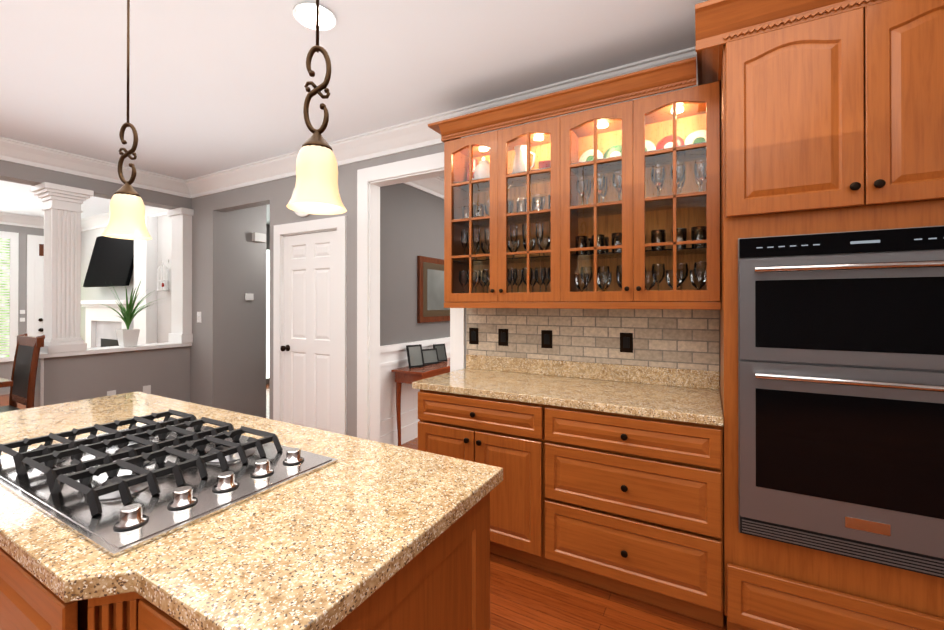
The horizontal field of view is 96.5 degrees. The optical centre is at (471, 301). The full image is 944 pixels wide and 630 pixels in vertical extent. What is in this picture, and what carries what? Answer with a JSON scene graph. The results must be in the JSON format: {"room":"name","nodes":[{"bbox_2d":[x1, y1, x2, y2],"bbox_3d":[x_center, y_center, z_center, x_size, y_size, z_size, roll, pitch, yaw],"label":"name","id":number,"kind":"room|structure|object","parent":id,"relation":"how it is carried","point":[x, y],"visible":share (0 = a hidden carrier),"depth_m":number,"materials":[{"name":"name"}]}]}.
{"room":"kitchen","nodes":[
{"label":"kitchen","id":0,"kind":"room"},
{"bbox_2d":[0,224,43,394],"bbox_3d":[-8.505,0.031,3.962,0.120,2.740,7.520,0,0,29],"label":"wall","id":1,"kind":"structure","parent":0,"point":[5,367],"depth_m":6.54,"materials":[{"name":"grey paint"}]},
{"bbox_2d":[0,231,18,361],"bbox_3d":[-7.288,-0.077,5.974,0.036,1.970,1.240,0,0,29],"label":"window blinds","id":2,"kind":"object","parent":1,"relation":"attached to","point":[9,256],"visible":0.94,"depth_m":6.41,"materials":[{"name":"white"}]},
{"bbox_2d":[20,310,24,321],"bbox_3d":[-6.981,0.221,6.543,0.016,0.180,0.055,0,0,29],"label":"light switches","id":3,"kind":"object","parent":1,"relation":"attached to","point":[22,312],"visible":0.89,"depth_m":6.54,"materials":[{"name":"white plastic"}]},
{"bbox_2d":[26,234,43,336],"bbox_3d":[-6.790,0.182,6.820,0.081,2.460,0.575,0,0,29],"label":"exterior door","id":4,"kind":"structure","parent":1,"relation":"in","point":[35,276],"depth_m":6.66,"materials":[{"name":"white wood"}]},
{"bbox_2d":[0,160,190,209],"bbox_3d":[-4.985,-1.203,1.819,0.200,0.290,6.960,0,0,29],"label":"header beam","id":5,"kind":"structure","parent":0,"point":[21,173],"depth_m":3.96,"materials":[{"name":"white paint"}]},
{"bbox_2d":[34,342,191,406],"bbox_3d":[-3.596,0.932,4.300,0.260,0.940,1.260,0,0,29],"label":"wall","id":6,"kind":"structure","parent":0,"point":[162,369],"depth_m":4.18,"materials":[{"name":"grey paint"}]},
{"bbox_2d":[31,182,93,352],"bbox_3d":[-3.811,-0.295,3.920,0.340,1.510,0.340,0,0,29],"label":"column","id":7,"kind":"structure","parent":6,"relation":"on","point":[62,272],"depth_m":3.85,"materials":[{"name":"white wood"}]},
{"bbox_2d":[107,390,115,395],"bbox_3d":[-3.564,0.936,4.167,0.006,0.110,0.070,0,0,29],"label":"switch plate","id":8,"kind":"object","parent":6,"relation":"attached to","point":[109,393],"depth_m":4.16,"materials":[{"name":"white plastic"}]},
{"bbox_2d":[94,279,164,346],"bbox_3d":[-3.480,0.112,4.394,0.648,0.698,0.651,0,0,29],"label":"potted plant","id":9,"kind":"object","parent":6,"relation":"on","point":[127,337],"visible":1,"depth_m":4.32,"materials":[{"name":"green plant"}]},
{"bbox_2d":[143,385,150,393],"bbox_3d":[-3.418,0.937,4.429,0.006,0.110,0.070,0,0,29],"label":"switch plate","id":10,"kind":"object","parent":6,"relation":"attached to","point":[147,389],"depth_m":4.43,"materials":[{"name":"white plastic"}]},
{"bbox_2d":[167,207,193,342],"bbox_3d":[-3.321,-0.291,4.798,0.300,1.510,0.130,0,0,29],"label":"pilaster","id":11,"kind":"object","parent":6,"relation":"on","point":[181,297],"visible":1,"depth_m":4.75,"materials":[{"name":"white wood"}]},
{"bbox_2d":[80,215,171,342],"bbox_3d":[-4.877,0.039,6.174,4.060,2.740,0.120,0,0,29],"label":"wall","id":12,"kind":"structure","parent":0,"point":[164,238],"depth_m":5.80,"materials":[{"name":"white paint"}]},
{"bbox_2d":[83,236,133,286],"bbox_3d":[-5.348,-0.621,6.256,1.400,0.801,0.208,0,0,29],"label":"wall-mounted tv","id":13,"kind":"object","parent":12,"relation":"attached to","point":[111,263],"visible":0.83,"depth_m":6.21,"materials":[{"name":"black plastic"}]},
{"bbox_2d":[156,260,168,290],"bbox_3d":[-4.110,-0.353,5.601,0.129,0.420,0.136,0,0,29],"label":"birdcage","id":14,"kind":"object","parent":12,"relation":"hanging from","point":[161,280],"visible":1,"depth_m":5.60,"materials":[{"name":"white"}]},
{"bbox_2d":[224,205,267,417],"bbox_3d":[-2.873,0.035,5.056,0.530,2.740,0.520,0,0,29],"label":"wall","id":15,"kind":"structure","parent":0,"point":[246,380],"depth_m":4.92,"materials":[{"name":"grey paint"}]},
{"bbox_2d":[245,293,253,299],"bbox_3d":[-2.616,-0.056,4.953,0.020,0.080,0.090,0,0,29],"label":"thermostat","id":16,"kind":"object","parent":15,"relation":"attached to","point":[248,296],"depth_m":4.94,"materials":[{"name":"white plastic"}]},
{"bbox_2d":[252,232,265,242],"bbox_3d":[-2.547,-0.765,5.037,0.060,0.100,0.140,0,0,29],"label":"door chime","id":17,"kind":"object","parent":15,"relation":"attached to","point":[258,237],"depth_m":5.01,"materials":[{"name":"white plastic"}]},
{"bbox_2d":[268,225,269,383],"bbox_3d":[-3.496,0.044,7.396,0.120,2.740,2.960,0,0,29],"label":"wall","id":18,"kind":"structure","parent":0,"point":[268,225],"depth_m":7.26,"materials":[{"name":"grey paint"}]},
{"bbox_2d":[266,250,269,377],"bbox_3d":[-3.439,0.214,7.335,0.001,2.200,2.850,0,0,29],"label":"window","id":19,"kind":"structure","parent":18,"relation":"in","point":[267,313],"depth_m":7.22,"materials":[{"name":"white"}]},
{"bbox_2d":[0,0,707,224],"bbox_3d":[-1.811,-1.343,2.911,14.000,0.001,12.200,0,0,29],"label":"ceiling","id":20,"kind":"structure","parent":0,"point":[216,86],"depth_m":2.39,"materials":[{"name":"white paint"}]},
{"bbox_2d":[101,0,151,239],"bbox_3d":[-1.404,-0.806,1.720,0.162,1.085,0.162,0,0,29],"label":"pendant light","id":21,"kind":"object","parent":20,"relation":"hanging from","point":[127,213],"visible":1,"depth_m":1.71,"materials":[{"name":"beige glass"}]},
{"bbox_2d":[293,2,335,30],"bbox_3d":[-0.739,-1.341,1.980,0.190,0.012,0.190,0,0,29],"label":"recessed light","id":22,"kind":"object","parent":20,"relation":"in","point":[305,16],"visible":0.94,"depth_m":1.99,"materials":[{"name":"white"}]},
{"bbox_2d":[286,0,346,214],"bbox_3d":[-0.442,-0.808,1.206,0.162,1.085,0.162,0,0,29],"label":"pendant light","id":23,"kind":"object","parent":20,"relation":"hanging from","point":[316,190],"visible":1,"depth_m":1.18,"materials":[{"name":"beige glass"}]},
{"bbox_2d":[0,384,726,629],"bbox_3d":[-1.811,1.396,2.901,14.000,0.001,12.200,0,0,29],"label":"floor","id":24,"kind":"structure","parent":0,"point":[523,596],"depth_m":1.93,"materials":[{"name":"brown wood"}]},
{"bbox_2d":[0,378,12,387],"bbox_3d":[-4.487,0.992,3.032,1.800,0.810,1.220,0,0,29],"label":"table","id":25,"kind":"object","parent":24,"relation":"on","point":[5,382],"visible":1,"depth_m":3.11,"materials":[{"name":"brown wood"}]},
{"bbox_2d":[0,333,44,412],"bbox_3d":[-3.905,0.838,3.418,0.480,1.121,0.519,0,0,29],"label":"chair","id":26,"kind":"object","parent":24,"relation":"on","point":[24,369],"visible":0.65,"depth_m":3.54,"materials":[{"name":"brown wood"}]},
{"bbox_2d":[0,547,115,629],"bbox_3d":[-0.878,0.949,1.259,1.004,0.882,0.770,0,0,29],"label":"base cabinet","id":27,"kind":"object","parent":24,"relation":"on","point":[26,603],"depth_m":0.80,"materials":[{"name":"brown wood"}]},
{"bbox_2d":[0,391,502,629],"bbox_3d":[-1.034,0.489,1.361,2.126,0.038,0.803,0,0,29],"label":"countertop","id":28,"kind":"structure","parent":27,"relation":"on","point":[353,528],"depth_m":0.85,"materials":[{"name":"stone"}]},
{"bbox_2d":[0,409,337,556],"bbox_3d":[-0.921,0.439,1.225,0.910,0.060,0.535,0,0,29],"label":"gas cooktop","id":29,"kind":"object","parent":28,"relation":"in","point":[113,491],"visible":1,"depth_m":1.09,"materials":[{"name":"silver metal"}]},
{"bbox_2d":[81,300,133,347],"bbox_3d":[-5.460,0.694,6.111,1.520,1.430,0.546,0,0,29],"label":"fireplace mantel","id":30,"kind":"object","parent":24,"relation":"on","point":[103,322],"visible":0.29,"depth_m":6.32,"materials":[{"name":"white"}]},
{"bbox_2d":[134,216,156,344],"bbox_3d":[-4.523,0.123,5.833,0.350,2.570,0.130,0,0,29],"label":"built-in column edge","id":31,"kind":"structure","parent":24,"relation":"on","point":[145,271],"depth_m":5.76,"materials":[{"name":"white"}]},
{"bbox_2d":[76,492,489,629],"bbox_3d":[-0.317,0.948,0.946,0.415,0.882,0.770,0,0,29],"label":"base cabinet","id":32,"kind":"object","parent":24,"relation":"on","point":[441,581],"depth_m":0.93,"materials":[{"name":"brown wood"}]},
{"bbox_2d":[391,358,449,445],"bbox_3d":[-0.356,1.022,4.317,0.362,0.760,1.010,0,0,29],"label":"console table","id":33,"kind":"object","parent":24,"relation":"on","point":[407,374],"visible":0.35,"depth_m":3.98,"materials":[{"name":"red wood"}]},
{"bbox_2d":[406,344,425,367],"bbox_3d":[-0.553,0.532,4.111,0.171,0.216,0.068,0,0,-40],"label":"framed picture","id":34,"kind":"object","parent":33,"relation":"on","point":[418,356],"depth_m":4.11,"materials":[{"name":"black"}]},
{"bbox_2d":[426,347,440,364],"bbox_3d":[-0.433,0.563,4.311,0.201,0.156,0.061,0,0,-40],"label":"framed picture","id":35,"kind":"object","parent":33,"relation":"on","point":[433,356],"depth_m":4.33,"materials":[{"name":"black"}]},
{"bbox_2d":[433,344,446,361],"bbox_3d":[-0.339,0.549,4.495,0.151,0.187,0.060,0,0,-40],"label":"framed picture","id":36,"kind":"object","parent":33,"relation":"on","point":[443,350],"depth_m":4.51,"materials":[{"name":"black"}]},
{"bbox_2d":[418,389,545,569],"bbox_3d":[0.164,0.954,2.559,0.785,0.882,0.627,0,0,29],"label":"base cabinet","id":37,"kind":"object","parent":24,"relation":"on","point":[509,435],"depth_m":2.21,"materials":[{"name":"brown wood"}]},
{"bbox_2d":[546,405,723,626],"bbox_3d":[0.844,0.953,2.180,0.771,0.882,0.627,0,0,29],"label":"base cabinet","id":38,"kind":"object","parent":24,"relation":"on","point":[631,506],"depth_m":1.89,"materials":[{"name":"brown wood"}]},
{"bbox_2d":[412,354,723,425],"bbox_3d":[0.489,0.444,2.378,1.580,0.138,0.632,0,0,29],"label":"countertop","id":39,"kind":"structure","parent":38,"relation":"on","point":[685,395],"depth_m":2.33,"materials":[{"name":"stone"}]},
{"bbox_2d":[695,0,943,629],"bbox_3d":[1.534,0.101,1.741,1.063,2.582,0.727,0,0,29],"label":"tall cabinet","id":40,"kind":"object","parent":24,"relation":"on","point":[831,115],"visible":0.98,"depth_m":1.57,"materials":[{"name":"brown wood"}]},
{"bbox_2d":[738,225,943,577],"bbox_3d":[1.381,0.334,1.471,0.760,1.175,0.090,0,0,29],"label":"double oven","id":41,"kind":"object","parent":40,"relation":"in","point":[841,393],"visible":1,"depth_m":1.51,"materials":[{"name":"silver metal"}]},
{"bbox_2d":[380,183,449,345],"bbox_3d":[-0.041,0.036,5.462,0.120,2.740,3.990,0,0,29],"label":"wall","id":42,"kind":"structure","parent":0,"point":[411,223],"depth_m":4.20,"materials":[{"name":"grey paint"}]},
{"bbox_2d":[380,337,449,445],"bbox_3d":[0.029,0.911,5.425,0.035,0.990,4.000,0,0,29],"label":"trim","id":43,"kind":"structure","parent":42,"relation":"attached to","point":[393,356],"depth_m":4.06,"materials":[{"name":"white wood"}]},
{"bbox_2d":[417,256,449,322],"bbox_3d":[-0.345,-0.126,4.757,0.037,0.700,0.860,0,0,29],"label":"framed picture","id":44,"kind":"object","parent":42,"relation":"attached to","point":[430,289],"visible":0.67,"depth_m":4.54,"materials":[{"name":"brown wood"}]},
{"bbox_2d":[190,143,719,436],"bbox_3d":[0.285,0.027,2.927,8.360,2.740,0.120,0,0,29],"label":"wall","id":45,"kind":"structure","parent":0,"point":[207,368],"depth_m":4.51,"materials":[{"name":"grey paint"}]},
{"bbox_2d":[197,312,200,322],"bbox_3d":[-3.057,0.173,4.715,0.080,0.120,0.012,0,0,29],"label":"switch plate","id":46,"kind":"object","parent":45,"relation":"attached to","point":[198,313],"depth_m":4.71,"materials":[{"name":"white plastic"}]},
{"bbox_2d":[291,188,308,216],"bbox_3d":[-1.540,-0.945,3.867,0.336,0.336,0.024,0,0,29],"label":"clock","id":47,"kind":"object","parent":45,"relation":"attached to","point":[300,214],"visible":0.04,"depth_m":3.88,"materials":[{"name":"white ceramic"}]},
{"bbox_2d":[280,228,336,432],"bbox_3d":[-1.476,0.380,3.875,0.760,2.040,0.178,0,0,29],"label":"door","id":48,"kind":"structure","parent":45,"relation":"in","point":[308,347],"depth_m":3.86,"materials":[{"name":"white wood"}]},
{"bbox_2d":[441,113,563,304],"bbox_3d":[0.242,-0.519,2.694,0.795,1.050,0.327,0,0,29],"label":"upper cabinet","id":49,"kind":"object","parent":45,"relation":"attached to","point":[544,138],"depth_m":2.63,"materials":[{"name":"brown wood"}]},
{"bbox_2d":[459,130,706,292],"bbox_3d":[0.592,-0.502,2.530,1.505,0.978,0.221,0,0,29],"label":"glassware","id":50,"kind":"object","parent":49,"relation":"in","point":[483,165],"depth_m":2.49,"materials":[{"name":"clear glass"}]},
{"bbox_2d":[467,308,718,370],"bbox_3d":[0.648,0.209,2.642,1.549,0.329,0.017,0,0,29],"label":"backsplash","id":51,"kind":"structure","parent":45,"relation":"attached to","point":[680,338],"depth_m":2.55,"materials":[{"name":"tile"}]},
{"bbox_2d":[564,81,720,304],"bbox_3d":[0.905,-0.520,2.324,0.795,1.050,0.327,0,0,29],"label":"upper cabinet","id":52,"kind":"object","parent":45,"relation":"attached to","point":[637,212],"depth_m":2.27,"materials":[{"name":"brown wood"}]},
{"bbox_3d":[-3.160,0.018,0.796,12.540,2.740,7.200,0,0,29],"label":"wall","id":53,"kind":"structure","parent":0,"visible":0},
{"bbox_2d":[0,46,697,441],"bbox_3d":[-3.422,0.028,3.347,9.357,2.740,11.000,0,0,29],"label":"trim","id":54,"kind":"structure","parent":53,"relation":"attached to","point":[424,172],"depth_m":3.54,"materials":[{"name":"white wood"}]}
]}

